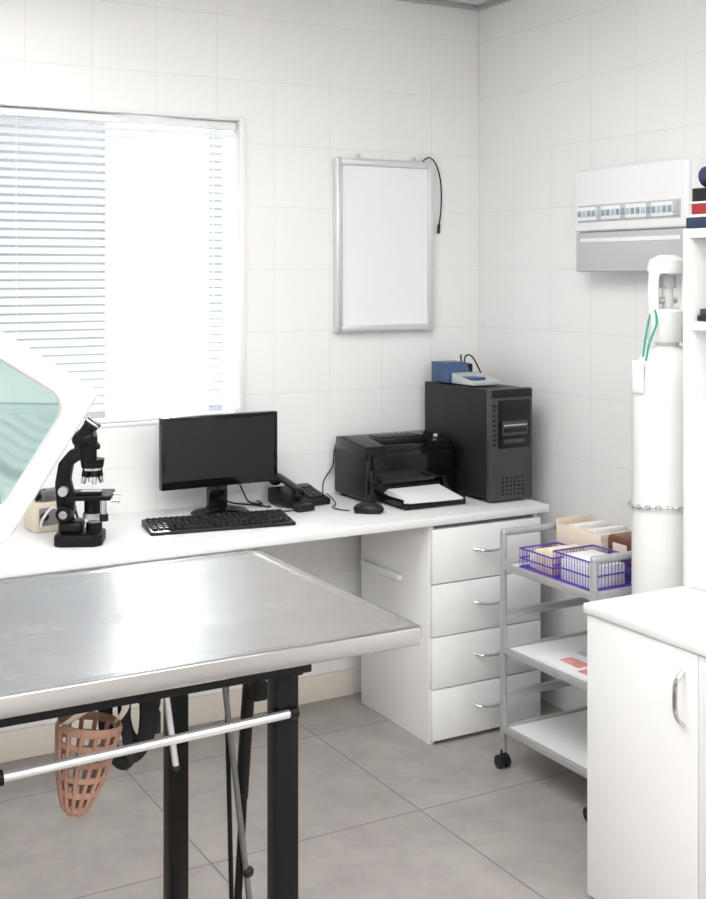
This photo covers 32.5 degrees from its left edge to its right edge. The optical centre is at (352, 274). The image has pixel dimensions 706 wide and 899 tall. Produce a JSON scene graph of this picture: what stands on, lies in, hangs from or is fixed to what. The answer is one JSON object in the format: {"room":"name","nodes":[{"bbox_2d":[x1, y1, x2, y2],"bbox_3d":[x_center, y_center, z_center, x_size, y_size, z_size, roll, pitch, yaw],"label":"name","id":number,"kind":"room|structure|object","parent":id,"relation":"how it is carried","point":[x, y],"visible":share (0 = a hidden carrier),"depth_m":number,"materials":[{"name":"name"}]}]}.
{"room":"veterinary exam room","nodes":[
{"label":"veterinary exam room","id":0,"kind":"room"},
{"bbox_2d":[0,0,478,731],"bbox_3d":[-1.558,0.246,3.713,4.600,2.600,0.200,0,0,-29],"label":"wall","id":1,"kind":"structure","parent":0,"point":[314,83],"depth_m":4.37,"materials":[{"name":"tile"}]},
{"bbox_2d":[0,100,245,428],"bbox_3d":[-1.056,-0.024,3.938,1.495,1.060,0.122,0,0,-29],"label":"window","id":2,"kind":"structure","parent":1,"relation":"in","point":[239,140],"depth_m":4.24,"materials":[{"name":"white plastic"}]},
{"bbox_2d":[0,107,235,423],"bbox_3d":[-1.045,-0.022,3.919,1.441,1.028,0.044,0,0,-29],"label":"blind","id":3,"kind":"object","parent":2,"relation":"attached to","point":[4,111],"visible":0.85,"depth_m":4.07,"materials":[{"name":"white plastic"}]},
{"bbox_2d":[0,668,353,762],"bbox_3d":[-1.754,1.498,3.480,4.030,0.095,0.015,0,0,-29],"label":"baseboard","id":4,"kind":"structure","parent":1,"relation":"attached to","point":[38,740],"depth_m":4.17,"materials":[{"name":"beige"}]},
{"bbox_2d":[322,443,335,492],"bbox_3d":[-0.087,0.704,4.408,0.075,0.178,0.012,0,0,-45],"label":"cord","id":5,"kind":"object","parent":1,"relation":"attached to","point":[335,443],"visible":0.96,"depth_m":4.42,"materials":[{"name":"black plastic"}]},
{"bbox_2d":[333,153,441,332],"bbox_3d":[0.139,-0.120,4.534,0.473,0.660,0.035,0,0,-29],"label":"box","id":6,"kind":"object","parent":1,"relation":"attached to","point":[383,210],"visible":1,"depth_m":4.51,"materials":[{"name":"white plastic"}]},
{"bbox_2d":[0,692,593,898],"bbox_3d":[-0.037,1.596,1.012,5.000,0.100,6.400,0,0,-29],"label":"floor","id":7,"kind":"structure","parent":0,"point":[385,812],"depth_m":3.42,"materials":[{"name":"tile"}]},
{"bbox_2d":[0,331,96,543],"bbox_3d":[-0.799,0.674,1.343,0.909,1.744,0.484,0,0,7],"label":"lamp","id":8,"kind":"object","parent":7,"relation":"on","point":[43,405],"visible":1,"depth_m":1.50,"materials":[{"name":"white plastic"}]},
{"bbox_2d":[0,550,421,898],"bbox_3d":[-0.557,1.083,2.156,1.176,0.925,0.697,0,0,-29],"label":"examination table","id":9,"kind":"object","parent":7,"relation":"on","point":[72,643],"visible":1,"depth_m":2.10,"materials":[{"name":"silver metal"}]},
{"bbox_2d":[55,705,128,817],"bbox_3d":[-0.428,0.773,1.968,0.100,0.202,0.109,0,0,27],"label":"muzzle","id":10,"kind":"object","parent":9,"relation":"hanging from","point":[75,804],"visible":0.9,"depth_m":1.94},
{"bbox_2d":[98,699,160,769],"bbox_3d":[-0.372,0.752,2.081,0.118,0.188,0.074,0,0,-41],"label":"harness","id":11,"kind":"object","parent":9,"relation":"hanging from","point":[149,712],"visible":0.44,"depth_m":2.06,"materials":[{"name":"black nylon webbing fabric"}]},
{"bbox_2d":[163,697,179,771],"bbox_3d":[-0.307,0.746,2.029,0.038,0.178,0.018,0,0,-44],"label":"pole","id":12,"kind":"object","parent":9,"relation":"attached to","point":[167,704],"visible":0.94,"depth_m":2.03,"materials":[{"name":"silver metal"}]},
{"bbox_2d":[222,680,266,898],"bbox_3d":[-0.220,1.116,2.436,0.104,0.862,0.138,0,0,3],"label":"tripod stand","id":13,"kind":"object","parent":7,"relation":"on","point":[252,692],"visible":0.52,"depth_m":2.41,"materials":[{"name":"silver metal"}]},
{"bbox_2d":[0,492,548,743],"bbox_3d":[-0.711,1.171,3.730,2.893,0.750,0.594,0,0,-29],"label":"desk","id":14,"kind":"object","parent":7,"relation":"on","point":[437,569],"visible":0.77,"depth_m":4.04,"materials":[{"name":"white laminate"}]},
{"bbox_2d":[24,487,78,532],"bbox_3d":[-0.925,0.728,3.774,0.145,0.139,0.168,0,0,-35],"label":"transformer","id":15,"kind":"object","parent":14,"relation":"on","point":[40,516],"visible":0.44,"depth_m":3.75,"materials":[{"name":"beige plastic"}]},
{"bbox_2d":[54,416,121,547],"bbox_3d":[-0.785,0.609,3.597,0.192,0.373,0.125,0,0,-4],"label":"microscope","id":16,"kind":"object","parent":14,"relation":"on","point":[72,531],"visible":1,"depth_m":3.57,"materials":[{"name":"black metal"}]},
{"bbox_2d":[159,410,276,515],"bbox_3d":[-0.444,0.630,4.037,0.418,0.332,0.170,0,0,-29],"label":"computer monitor","id":17,"kind":"object","parent":14,"relation":"on","point":[214,452],"visible":0.87,"depth_m":4.02,"materials":[{"name":"black plastic"}]},
{"bbox_2d":[142,509,295,535],"bbox_3d":[-0.425,0.781,3.841,0.464,0.027,0.156,0,0,-20],"label":"keyboard","id":18,"kind":"object","parent":14,"relation":"on","point":[278,517],"visible":1,"depth_m":3.81,"materials":[{"name":"black plastic"}]},
{"bbox_2d":[227,484,270,507],"bbox_3d":[-0.390,0.740,4.141,0.200,0.113,0.122,0,0,-29],"label":"cable","id":19,"kind":"object","parent":14,"relation":"on","point":[259,504],"visible":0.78,"depth_m":4.17,"materials":[{"name":"black plastic"}]},
{"bbox_2d":[283,503,314,512],"bbox_3d":[-0.188,0.784,4.070,0.122,0.024,0.041,0,0,-35],"label":"block","id":20,"kind":"object","parent":14,"relation":"on","point":[304,507],"visible":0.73,"depth_m":4.07,"materials":[{"name":"black plastic"}]},
{"bbox_2d":[268,473,329,508],"bbox_3d":[-0.200,0.745,4.222,0.180,0.102,0.190,0,0,-35],"label":"desk telephone","id":21,"kind":"object","parent":14,"relation":"on","point":[292,493],"depth_m":4.19,"materials":[{"name":"black plastic"}]},
{"bbox_2d":[326,493,348,510],"bbox_3d":[-0.073,0.791,4.216,0.043,0.006,0.322,0,0,-14],"label":"cable","id":22,"kind":"object","parent":14,"relation":"on","point":[326,493],"visible":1,"depth_m":4.13,"materials":[{"name":"black plastic"}]},
{"bbox_2d":[353,501,383,513],"bbox_3d":[0.052,0.776,4.053,0.105,0.038,0.060,0,0,11],"label":"computer mouse","id":23,"kind":"object","parent":14,"relation":"on","point":[363,507],"visible":1,"depth_m":4.03,"materials":[{"name":"black plastic"}]},
{"bbox_2d":[335,430,465,509],"bbox_3d":[0.188,0.685,4.313,0.368,0.221,0.400,0,0,-29],"label":"printer","id":24,"kind":"object","parent":14,"relation":"on","point":[412,469],"visible":0.99,"depth_m":4.26,"materials":[{"name":"black plastic"}]},
{"bbox_2d":[425,381,531,501],"bbox_3d":[0.455,0.597,4.427,0.182,0.398,0.432,0,0,-29],"label":"computer tower","id":25,"kind":"object","parent":14,"relation":"on","point":[489,427],"visible":0.9,"depth_m":4.27,"materials":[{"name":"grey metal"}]},
{"bbox_2d":[432,360,499,385],"bbox_3d":[0.414,0.361,4.469,0.130,0.074,0.260,0,0,-29],"label":"card terminal","id":26,"kind":"object","parent":25,"relation":"on","point":[457,372],"visible":1,"depth_m":4.46,"materials":[{"name":"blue plastic"}]},
{"bbox_2d":[460,354,481,372],"bbox_3d":[0.454,0.350,4.549,0.048,0.100,0.202,0,0,-29],"label":"power adapter","id":27,"kind":"object","parent":25,"relation":"on","point":[470,366],"visible":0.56,"depth_m":4.57,"materials":[{"name":"black plastic"}]},
{"bbox_2d":[494,518,630,820],"bbox_3d":[0.731,1.171,3.703,0.396,0.750,0.470,0,0,-29],"label":"trolley","id":28,"kind":"object","parent":7,"relation":"on","point":[561,737],"visible":0.33,"depth_m":3.79,"materials":[{"name":"silver metal"}]},
{"bbox_2d":[519,542,585,577],"bbox_3d":[0.623,0.870,3.732,0.154,0.078,0.164,0,0,-29],"label":"basket","id":29,"kind":"object","parent":28,"relation":"on","point":[541,560],"visible":0.72,"depth_m":3.69,"materials":[{"name":"purple plastic"}]},
{"bbox_2d":[535,647,586,680],"bbox_3d":[0.700,1.168,3.643,0.195,0.006,0.240,0,0,-29],"label":"magazine","id":30,"kind":"object","parent":28,"relation":"on","point":[573,662],"visible":0.66,"depth_m":3.66,"materials":[{"name":"white paper"}]},
{"bbox_2d":[552,544,630,590],"bbox_3d":[0.707,0.865,3.578,0.159,0.087,0.174,0,0,-29],"label":"basket","id":31,"kind":"object","parent":28,"relation":"on","point":[575,566],"visible":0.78,"depth_m":3.54,"materials":[{"name":"purple plastic"}]},
{"bbox_2d":[556,514,630,553],"bbox_3d":[0.766,0.843,3.813,0.148,0.130,0.219,0,0,-29],"label":"box","id":32,"kind":"object","parent":28,"relation":"on","point":[583,530],"visible":0.52,"depth_m":3.80,"materials":[{"name":"beige cardboard"}]},
{"bbox_2d":[608,531,630,581],"bbox_3d":[0.861,0.846,3.648,0.148,0.124,0.140,0,0,-29],"label":"box","id":33,"kind":"object","parent":28,"relation":"on","point":[620,542],"visible":0.25,"depth_m":3.62,"materials":[{"name":"brown cardboard"}]},
{"bbox_2d":[583,586,705,898],"bbox_3d":[1.196,1.181,2.682,0.809,0.730,1.198,0,0,-29],"label":"base cabinet","id":34,"kind":"object","parent":7,"relation":"on","point":[646,651],"visible":1,"depth_m":2.85,"materials":[{"name":"white laminate"}]},
{"bbox_2d":[683,228,705,590],"bbox_3d":[1.268,0.347,2.922,0.443,0.936,0.847,0,0,-29],"label":"shelf unit","id":35,"kind":"object","parent":34,"relation":"on","point":[694,241],"visible":1,"depth_m":3.17,"materials":[{"name":"white laminate"}]},
{"bbox_2d":[686,188,705,228],"bbox_3d":[1.044,-0.174,3.125,0.244,0.105,0.260,0,0,-29],"label":"book stack","id":36,"kind":"object","parent":35,"relation":"on","point":[697,219],"visible":1,"depth_m":3.15,"materials":[{"name":"blue paper"}]},
{"bbox_2d":[698,166,705,186],"bbox_3d":[0.970,-0.258,3.106,0.070,0.060,0.162,0,0,-29],"label":"case","id":37,"kind":"object","parent":36,"relation":"on","point":[702,173],"visible":1,"depth_m":3.15,"materials":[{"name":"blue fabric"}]},
{"bbox_2d":[697,309,705,320],"bbox_3d":[1.022,0.104,3.127,0.180,0.032,0.185,0,0,-29],"label":"tray","id":38,"kind":"object","parent":35,"relation":"on","point":[702,317],"visible":1,"depth_m":3.15,"materials":[{"name":"black plastic"}]},
{"bbox_2d":[627,255,683,594],"bbox_3d":[0.881,0.745,3.396,0.220,1.602,0.221,0,0,5],"label":"cylinder","id":39,"kind":"object","parent":7,"relation":"on","point":[656,503],"visible":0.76,"depth_m":3.33,"materials":[{"name":"white metal"}]},
{"bbox_2d":[445,0,490,4],"bbox_3d":[-0.037,-1.104,1.012,5.000,0.100,6.400,0,0,-29],"label":"ceiling","id":40,"kind":"structure","parent":0,"point":[476,2],"depth_m":4.67,"materials":[{"name":"white paint"}]},
{"bbox_2d":[479,0,705,710],"bbox_3d":[2.005,0.246,2.278,0.200,2.600,6.200,0,0,-29],"label":"wall","id":41,"kind":"structure","parent":0,"point":[566,87],"depth_m":4.28,"materials":[{"name":"tile"}]},
{"bbox_2d":[399,0,510,10],"bbox_3d":[-0.037,-1.045,1.012,4.600,0.018,6.000,0,0,-29],"label":"trim","id":42,"kind":"structure","parent":41,"relation":"attached to","point":[491,3],"depth_m":4.66,"materials":[{"name":"white paint"}]},
{"bbox_2d":[575,158,705,271],"bbox_3d":[0.915,-0.183,3.900,0.105,0.346,0.523,0,0,-29],"label":"box","id":43,"kind":"object","parent":41,"relation":"attached to","point":[627,216],"visible":0.96,"depth_m":3.86,"materials":[{"name":"white plastic"}]},
{"label":"outside","id":44,"kind":"structure","parent":0,"visible":0},
{"bbox_2d":[0,116,221,418],"bbox_3d":[-1.017,-0.204,4.891,5.500,4.500,0.280,0,0,-29],"label":"building","id":45,"kind":"structure","parent":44,"point":[205,408],"depth_m":4.76,"materials":[{"name":"grey"}]}
]}

